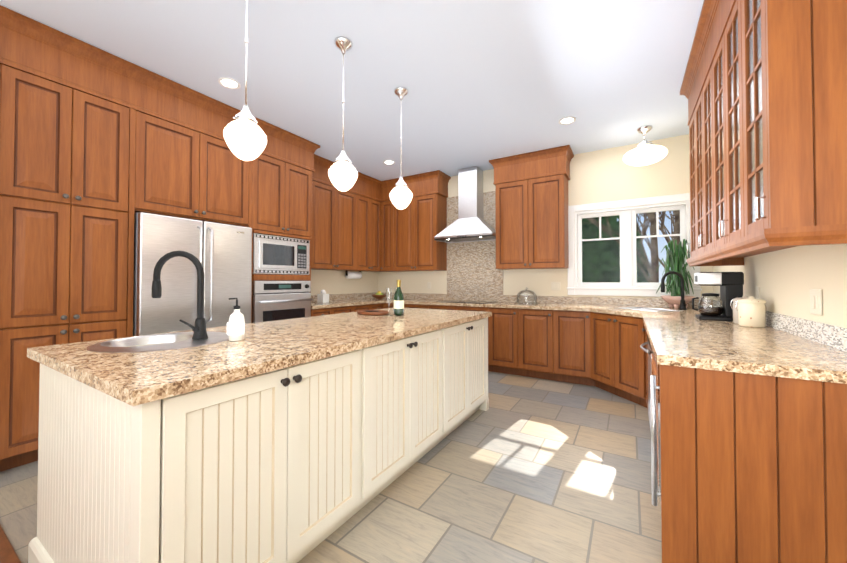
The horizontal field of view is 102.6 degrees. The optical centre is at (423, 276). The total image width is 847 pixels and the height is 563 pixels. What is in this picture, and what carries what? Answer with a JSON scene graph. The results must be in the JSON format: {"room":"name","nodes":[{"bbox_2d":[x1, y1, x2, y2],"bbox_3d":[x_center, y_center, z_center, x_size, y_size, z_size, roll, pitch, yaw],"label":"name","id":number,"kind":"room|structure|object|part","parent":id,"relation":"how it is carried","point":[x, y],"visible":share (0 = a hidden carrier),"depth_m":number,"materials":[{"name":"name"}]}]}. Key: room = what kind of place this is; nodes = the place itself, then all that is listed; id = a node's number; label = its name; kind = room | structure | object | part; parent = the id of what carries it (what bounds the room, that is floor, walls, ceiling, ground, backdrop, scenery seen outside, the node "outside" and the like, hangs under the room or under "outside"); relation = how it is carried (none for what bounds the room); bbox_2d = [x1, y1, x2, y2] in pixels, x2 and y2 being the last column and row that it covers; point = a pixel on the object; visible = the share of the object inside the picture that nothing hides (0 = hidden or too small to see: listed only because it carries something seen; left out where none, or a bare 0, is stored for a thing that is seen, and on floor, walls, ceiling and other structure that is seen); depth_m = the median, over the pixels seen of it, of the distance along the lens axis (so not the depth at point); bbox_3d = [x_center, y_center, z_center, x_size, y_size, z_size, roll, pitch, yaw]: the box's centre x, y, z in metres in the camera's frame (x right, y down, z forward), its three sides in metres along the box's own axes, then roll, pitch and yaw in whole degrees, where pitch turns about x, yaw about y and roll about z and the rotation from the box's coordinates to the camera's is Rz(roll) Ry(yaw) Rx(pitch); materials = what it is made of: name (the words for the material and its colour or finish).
{"room":"kitchen","nodes":[
{"label":"kitchen","id":0,"kind":"room"},
{"bbox_2d":[0,525,20,562],"bbox_3d":[-2.124,1.236,-0.424,5.020,0.062,3.632,-1,-1,31],"label":"floor","id":1,"kind":"structure","parent":0,"point":[8,554],"depth_m":1.52,"materials":[{"name":"brown wood"}]},
{"bbox_2d":[0,371,661,562],"bbox_3d":[0.035,1.297,3.130,5.020,0.050,4.710,-1,-1,31],"label":"floor","id":2,"kind":"structure","parent":0,"point":[523,469],"depth_m":1.95,"materials":[{"name":"tile"}]},
{"bbox_2d":[0,64,139,471],"bbox_3d":[-2.761,-0.037,2.569,0.640,2.600,0.700,-1,-1,31],"label":"tall cabinet","id":3,"kind":"object","parent":2,"relation":"on","point":[100,148],"depth_m":2.34,"materials":[{"name":"brown wood"}]},
{"bbox_2d":[133,212,251,335],"bbox_3d":[-2.258,0.386,3.221,0.761,1.775,0.930,-1,-1,31],"label":"fridge","id":4,"kind":"object","parent":2,"relation":"on","point":[222,253],"visible":0.35,"depth_m":2.95,"materials":[{"name":"grey metal"}]},
{"bbox_2d":[27,315,491,562],"bbox_3d":[-0.527,0.815,2.362,1.104,0.890,2.744,-1,-1,31],"label":"kitchen island","id":5,"kind":"object","parent":2,"relation":"on","point":[295,440],"depth_m":1.29,"materials":[{"name":"beige paint"}]},
{"bbox_2d":[27,307,490,402],"bbox_3d":[-0.546,0.350,2.381,1.140,0.040,2.760,-1,-1,31],"label":"island countertop","id":6,"kind":"structure","parent":5,"relation":"on","point":[279,342],"depth_m":1.41,"materials":[{"name":"beige stone"}]},
{"bbox_2d":[71,331,258,358],"bbox_3d":[-1.263,0.400,1.681,0.580,0.169,0.580,-1,-1,31],"label":"sink","id":7,"kind":"object","parent":6,"relation":"in","point":[117,348],"depth_m":1.63,"materials":[{"name":"silver metal"}]},
{"bbox_2d":[151,251,210,338],"bbox_3d":[-1.225,0.092,1.713,0.241,0.445,0.171,-1,-1,31],"label":"faucet","id":8,"kind":"object","parent":6,"relation":"on","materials":[{"name":"black metal"}]},
{"bbox_2d":[227,298,244,340],"bbox_3d":[-0.932,0.213,1.692,0.072,0.211,0.070,-1,-1,31],"label":"soap bottle","id":9,"kind":"object","parent":6,"relation":"on","point":[236,328],"visible":1,"depth_m":1.67,"materials":[{"name":"white"}]},
{"bbox_2d":[357,310,389,315],"bbox_3d":[-0.448,0.322,3.024,0.324,0.033,0.227,-1,-1,31],"label":"wood tray","id":10,"kind":"object","parent":6,"relation":"on","point":[373,312],"visible":1,"depth_m":2.94,"materials":[{"name":"brown wood"}]},
{"bbox_2d":[385,288,392,315],"bbox_3d":[-0.296,0.220,2.910,0.064,0.235,0.064,-1,-1,31],"label":"champagne flute","id":11,"kind":"object","parent":6,"relation":"on","point":[388,298],"visible":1,"depth_m":2.92,"materials":[{"name":"clear glass"}]},
{"bbox_2d":[394,280,403,315],"bbox_3d":[-0.214,0.184,2.930,0.089,0.307,0.089,-1,-1,31],"label":"champagne bottle","id":12,"kind":"object","parent":6,"relation":"on","point":[398,303],"visible":1,"depth_m":2.90,"materials":[{"name":"green glass"}]},
{"bbox_2d":[251,280,311,311],"bbox_3d":[-1.812,0.418,4.010,0.563,0.725,0.730,-1,-1,31],"label":"base cabinet","id":13,"kind":"object","parent":2,"relation":"on","point":[264,293],"depth_m":3.83,"materials":[{"name":"metal"}]},
{"bbox_2d":[252,281,312,322],"bbox_3d":[-1.787,0.417,3.994,0.622,0.725,0.730,-1,-1,31],"label":"oven","id":14,"kind":"object","parent":13,"relation":"in","point":[271,300],"depth_m":3.81,"materials":[{"name":"grey metal"}]},
{"bbox_2d":[488,348,519,375],"bbox_3d":[1.198,0.856,4.704,0.400,0.880,0.619,-1,-1,31],"label":"base cabinet","id":15,"kind":"object","parent":2,"relation":"on","point":[500,360],"depth_m":4.45,"materials":[{"name":"brown wood"}]},
{"bbox_2d":[520,352,555,380],"bbox_3d":[1.551,0.853,4.490,0.425,0.880,0.619,-1,-1,31],"label":"base cabinet","id":16,"kind":"object","parent":2,"relation":"on","point":[542,365],"depth_m":4.23,"materials":[{"name":"brown wood"}]},
{"bbox_2d":[556,356,583,384],"bbox_3d":[1.909,0.849,4.272,0.415,0.880,0.619,-1,-1,31],"label":"base cabinet","id":17,"kind":"object","parent":2,"relation":"on","point":[570,369],"depth_m":4.04,"materials":[{"name":"brown wood"}]},
{"bbox_2d":[584,356,643,405],"bbox_3d":[2.463,0.839,3.639,1.188,0.880,1.127,-1,-1,31],"label":"base cabinet","id":18,"kind":"object","parent":2,"relation":"on","point":[620,378],"depth_m":3.54,"materials":[{"name":"brown wood"}]},
{"bbox_2d":[644,364,647,408],"bbox_3d":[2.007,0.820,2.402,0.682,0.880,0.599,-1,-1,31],"label":"base cabinet","id":19,"kind":"object","parent":2,"relation":"on","point":[645,365],"depth_m":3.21,"materials":[{"name":"brown wood"}]},
{"bbox_2d":[648,384,651,467],"bbox_3d":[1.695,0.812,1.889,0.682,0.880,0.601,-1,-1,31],"label":"dishwasher","id":20,"kind":"object","parent":2,"relation":"on","point":[649,385],"depth_m":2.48,"materials":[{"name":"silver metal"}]},
{"bbox_2d":[648,364,846,562],"bbox_3d":[1.408,0.805,1.432,0.698,0.880,0.479,-1,-1,31],"label":"base cabinet","id":21,"kind":"object","parent":2,"relation":"on","point":[746,469],"depth_m":1.27,"materials":[{"name":"brown wood"}]},
{"bbox_2d":[251,296,846,383],"bbox_3d":[0.361,0.380,3.680,4.816,0.040,3.252,-1,-1,31],"label":"countertop","id":22,"kind":"structure","parent":21,"relation":"on","point":[674,339],"depth_m":3.27,"materials":[{"name":"beige stone"}]},
{"bbox_2d":[317,290,328,302],"bbox_3d":[-1.433,0.285,4.851,0.120,0.185,0.120,-1,-1,31],"label":"tissue box","id":23,"kind":"object","parent":22,"relation":"on","point":[323,297],"visible":1,"depth_m":4.81,"materials":[{"name":"white"}]},
{"bbox_2d":[372,291,385,298],"bbox_3d":[-0.764,0.322,5.837,0.270,0.141,0.270,-1,-1,31],"label":"fruit bowl","id":24,"kind":"object","parent":22,"relation":"on","point":[378,295],"visible":0.98,"depth_m":5.77,"materials":[{"name":"brown wood"}]},
{"bbox_3d":[0.638,0.377,5.043,0.760,0.007,0.500,-1,-1,31],"label":"cooktop glass","id":25,"kind":"part","parent":22,"relation":"part of","materials":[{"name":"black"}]},
{"bbox_2d":[444,300,495,303],"bbox_3d":[0.639,0.377,5.043,0.760,0.006,0.500,-1,-1,31],"label":"cooktop","id":26,"kind":"object","parent":22,"relation":"in","point":[445,301],"depth_m":4.95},
{"bbox_2d":[515,287,537,303],"bbox_3d":[1.420,0.264,4.675,0.310,0.221,0.310,-1,-1,31],"label":"cake dome","id":27,"kind":"object","parent":22,"relation":"on","point":[523,292],"visible":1,"depth_m":4.72,"materials":[{"name":"clear glass"}]},
{"bbox_2d":[612,304,683,311],"bbox_3d":[2.420,0.448,3.678,0.622,0.184,0.623,-1,-1,31],"label":"sink","id":28,"kind":"object","parent":22,"relation":"in","point":[619,307],"depth_m":3.67,"materials":[{"name":"silver metal"}]},
{"bbox_2d":[660,272,687,307],"bbox_3d":[2.692,0.152,3.655,0.233,0.414,0.141,-1,-1,31],"label":"faucet","id":29,"kind":"object","parent":22,"relation":"on","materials":[{"name":"black metal"}]},
{"bbox_2d":[656,239,694,308],"bbox_3d":[2.848,-0.027,3.848,0.356,0.778,0.358,-1,-1,31],"label":"potted plant","id":30,"kind":"object","parent":22,"relation":"on","point":[675,260],"visible":0.96,"depth_m":3.81,"materials":[{"name":"green plant"}]},
{"bbox_2d":[692,272,743,320],"bbox_3d":[2.317,0.156,2.692,0.298,0.375,0.214,-1,-1,31],"label":"coffee maker","id":31,"kind":"object","parent":22,"relation":"on","point":[730,284],"visible":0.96,"depth_m":2.62,"materials":[{"name":"black plastic"}]},
{"bbox_2d":[730,295,755,323],"bbox_3d":[2.296,0.239,2.429,0.150,0.202,0.140,-1,-1,31],"label":"canister","id":32,"kind":"object","parent":22,"relation":"on","point":[735,314],"visible":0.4,"depth_m":2.43,"materials":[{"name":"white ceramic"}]},
{"bbox_2d":[736,296,765,327],"bbox_3d":[2.206,0.236,2.290,0.150,0.202,0.140,-1,-1,31],"label":"canister","id":33,"kind":"object","parent":22,"relation":"on","point":[751,310],"visible":1,"depth_m":2.24,"materials":[{"name":"ceramic"}]},
{"bbox_2d":[311,269,377,294],"bbox_3d":[-2.063,-0.178,4.457,0.120,2.940,4.700,-1,-1,31],"label":"wall","id":34,"kind":"structure","parent":0,"point":[332,281],"depth_m":5.51,"materials":[{"name":"beige paint"}]},
{"bbox_2d":[136,112,251,227],"bbox_3d":[-2.333,-0.924,3.288,0.640,0.805,0.950,-1,-1,31],"label":"upper cabinet","id":35,"kind":"object","parent":34,"relation":"attached to","point":[185,173],"depth_m":3.07,"materials":[{"name":"brown wood"}]},
{"bbox_2d":[0,5,451,203],"bbox_3d":[-1.244,-1.484,3.923,1.194,0.336,4.552,-1,-1,31],"label":"crown molding","id":36,"kind":"structure","parent":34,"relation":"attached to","point":[31,46],"depth_m":2.76,"materials":[{"name":"brown wood"}]},
{"bbox_2d":[252,228,311,275],"bbox_3d":[-1.815,-0.252,4.022,0.556,0.465,0.730,-1,-1,31],"label":"upper cabinet","id":37,"kind":"object","parent":34,"relation":"attached to","point":[273,253],"depth_m":3.83,"materials":[{"name":"metal"}]},
{"bbox_2d":[253,233,309,274],"bbox_3d":[-1.815,-0.235,4.021,0.558,0.430,0.730,-1,-1,31],"label":"microwave","id":38,"kind":"object","parent":37,"relation":"in","point":[273,253],"depth_m":3.83,"materials":[{"name":"silver metal"}]},
{"bbox_2d":[252,155,315,239],"bbox_3d":[-1.863,-0.899,4.061,0.640,0.830,0.790,-1,-1,31],"label":"upper cabinet","id":39,"kind":"object","parent":34,"relation":"attached to","point":[283,195],"depth_m":3.87,"materials":[{"name":"brown wood"}]},
{"bbox_2d":[312,184,355,271],"bbox_3d":[-1.436,-0.699,5.041,0.350,1.200,0.883,-1,-1,31],"label":"upper cabinet","id":40,"kind":"object","parent":34,"relation":"attached to","point":[334,246],"depth_m":4.94,"materials":[{"name":"brown wood"}]},
{"bbox_2d":[345,270,361,278],"bbox_3d":[-1.146,-0.024,5.559,0.116,0.132,0.330,-1,-1,31],"label":"paper towel","id":41,"kind":"object","parent":40,"relation":"hanging from","point":[349,275],"depth_m":5.48,"materials":[{"name":"white paper"}]},
{"bbox_2d":[356,196,371,271],"bbox_3d":[-1.121,-0.691,5.559,0.350,1.200,0.331,-1,-1,31],"label":"upper cabinet","id":42,"kind":"object","parent":34,"relation":"attached to","point":[363,205],"depth_m":5.49,"materials":[{"name":"brown wood"}]},
{"bbox_2d":[372,200,379,271],"bbox_3d":[-0.960,-0.687,5.823,0.350,1.200,0.287,-1,-1,31],"label":"upper cabinet","id":43,"kind":"object","parent":34,"relation":"attached to","point":[375,203],"depth_m":5.75,"materials":[{"name":"brown wood"}]},
{"bbox_2d":[0,0,703,180],"bbox_3d":[-0.904,-1.742,1.630,5.020,0.100,8.330,-1,-1,31],"label":"ceiling","id":44,"kind":"structure","parent":0,"point":[483,82],"depth_m":2.69,"materials":[{"name":"white paint"}]},
{"bbox_2d":[218,77,240,88],"bbox_3d":[-1.678,-1.666,2.936,0.170,0.010,0.170,-1,-1,31],"label":"recessed light","id":45,"kind":"object","parent":44,"relation":"in","point":[229,83],"visible":1,"depth_m":2.93,"materials":[{"name":"white"}]},
{"bbox_2d":[223,0,266,160],"bbox_3d":[-0.949,-1.153,1.818,0.208,1.070,0.208,-1,-1,31],"label":"pendant light","id":46,"kind":"object","parent":44,"relation":"hanging from","point":[245,137],"visible":1,"depth_m":1.76,"materials":[{"name":"white glass"}]},
{"bbox_2d":[328,36,357,190],"bbox_3d":[-0.575,-1.143,2.433,0.208,1.070,0.208,-1,-1,31],"label":"pendant light","id":47,"kind":"object","parent":44,"relation":"hanging from","point":[342,173],"visible":1,"depth_m":2.38,"materials":[{"name":"white glass"}]},
{"bbox_2d":[383,160,394,164],"bbox_3d":[-0.495,-1.636,4.885,0.170,0.010,0.170,-1,-1,31],"label":"recessed light","id":48,"kind":"object","parent":44,"relation":"in","point":[389,162],"visible":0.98,"depth_m":4.90,"materials":[{"name":"white"}]},
{"bbox_2d":[389,87,412,208],"bbox_3d":[-0.201,-1.134,3.048,0.208,1.070,0.208,-1,-1,31],"label":"pendant light","id":49,"kind":"object","parent":44,"relation":"hanging from","point":[400,195],"visible":1,"depth_m":3.00,"materials":[{"name":"white glass"}]},
{"bbox_2d":[559,117,575,124],"bbox_3d":[1.532,-1.655,3.618,0.170,0.010,0.170,-1,-1,31],"label":"recessed light","id":50,"kind":"object","parent":44,"relation":"in","point":[566,120],"visible":1,"depth_m":3.62,"materials":[{"name":"white"}]},
{"bbox_2d":[623,125,667,165],"bbox_3d":[2.477,-1.454,3.802,0.424,0.406,0.424,-1,-1,31],"label":"semi-flush ceiling light","id":51,"kind":"object","parent":44,"relation":"attached to","point":[644,152],"visible":1,"depth_m":3.71,"materials":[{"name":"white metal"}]},
{"bbox_2d":[378,134,713,299],"bbox_3d":[1.245,-0.167,5.145,4.820,2.940,0.150,-1,-1,31],"label":"wall","id":52,"kind":"structure","parent":0,"point":[604,175],"depth_m":4.46,"materials":[{"name":"beige paint"}]},
{"bbox_2d":[380,200,391,271],"bbox_3d":[-0.539,-0.685,5.942,0.290,1.200,0.349,-1,-1,31],"label":"upper cabinet","id":53,"kind":"object","parent":52,"relation":"attached to","point":[386,208],"depth_m":5.80,"materials":[{"name":"brown wood"}]},
{"bbox_2d":[392,196,447,271],"bbox_3d":[-0.061,-0.690,5.651,0.830,1.200,0.349,-1,-1,31],"label":"upper cabinet","id":54,"kind":"object","parent":52,"relation":"attached to","point":[413,246],"depth_m":5.49,"materials":[{"name":"brown wood"}]},
{"bbox_2d":[432,166,495,243],"bbox_3d":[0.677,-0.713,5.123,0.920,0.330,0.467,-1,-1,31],"label":"range hood","id":55,"kind":"object","parent":52,"relation":"attached to","point":[473,227],"depth_m":5.11,"materials":[{"name":"silver metal"}]},
{"bbox_2d":[456,166,483,215],"bbox_3d":[0.729,-1.254,5.217,0.300,0.756,0.267,-1,-1,31],"label":"hood chimney","id":56,"kind":"object","parent":52,"relation":"attached to","point":[470,198],"depth_m":5.11,"materials":[{"name":"silver metal"}]},
{"bbox_2d":[492,176,568,271],"bbox_3d":[1.495,-0.704,4.706,0.910,1.200,0.349,-1,-1,31],"label":"upper cabinet","id":57,"kind":"object","parent":52,"relation":"attached to","point":[532,215],"depth_m":4.54,"materials":[{"name":"brown wood"}]},
{"bbox_2d":[489,145,573,183],"bbox_3d":[1.481,-1.472,4.696,1.058,0.336,0.401,-1,-1,31],"label":"crown molding","id":58,"kind":"structure","parent":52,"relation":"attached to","point":[556,161],"depth_m":4.53,"materials":[{"name":"brown wood"}]},
{"bbox_2d":[551,282,559,289],"bbox_3d":[1.827,0.138,4.691,0.120,0.115,0.009,-1,-1,31],"label":"outlet","id":59,"kind":"object","parent":52,"relation":"attached to","point":[555,285],"depth_m":4.69,"materials":[{"name":"beige plastic"}]},
{"bbox_2d":[567,193,701,296],"bbox_3d":[2.594,-0.355,4.305,1.430,1.210,0.170,-1,-1,31],"label":"window","id":60,"kind":"structure","parent":52,"relation":"in","point":[628,284],"depth_m":4.29,"materials":[{"name":"white wood"}]},
{"bbox_2d":[713,244,846,327],"bbox_3d":[1.212,-0.242,0.333,0.120,2.940,8.350,-1,-1,31],"label":"wall","id":61,"kind":"structure","parent":0,"point":[786,280],"depth_m":1.88,"materials":[{"name":"beige paint"}]},
{"bbox_2d":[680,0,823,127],"bbox_3d":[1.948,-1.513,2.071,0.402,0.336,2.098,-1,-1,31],"label":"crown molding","id":62,"kind":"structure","parent":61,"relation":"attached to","point":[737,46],"depth_m":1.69,"materials":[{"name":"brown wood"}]},
{"bbox_2d":[756,287,759,298],"bbox_3d":[2.443,0.133,2.481,0.006,0.115,0.070,-1,-1,31],"label":"switch plate","id":63,"kind":"object","parent":61,"relation":"attached to","point":[757,288],"depth_m":2.47,"materials":[{"name":"beige plastic"}]},
{"bbox_2d":[810,289,822,315],"bbox_3d":[1.973,0.129,1.708,0.009,0.130,0.120,-1,-1,31],"label":"switch plate","id":64,"kind":"object","parent":61,"relation":"attached to","point":[815,301],"depth_m":1.70,"materials":[{"name":"beige plastic"}]},
{"label":"outside","id":65,"kind":"structure","parent":0,"visible":0},
{"bbox_3d":[17.743,2.196,27.277,70.000,0.100,54.770,-1,-1,31],"label":"ground","id":66,"kind":"structure","parent":65,"visible":0},
{"bbox_2d":[582,210,679,282],"bbox_3d":[9.484,-3.390,16.640,11.046,10.773,12.839,-1,-1,31],"label":"trees","id":67,"kind":"object","parent":66,"relation":"on","point":[603,256],"depth_m":14.90,"materials":[{"name":"green plant"}]}
]}

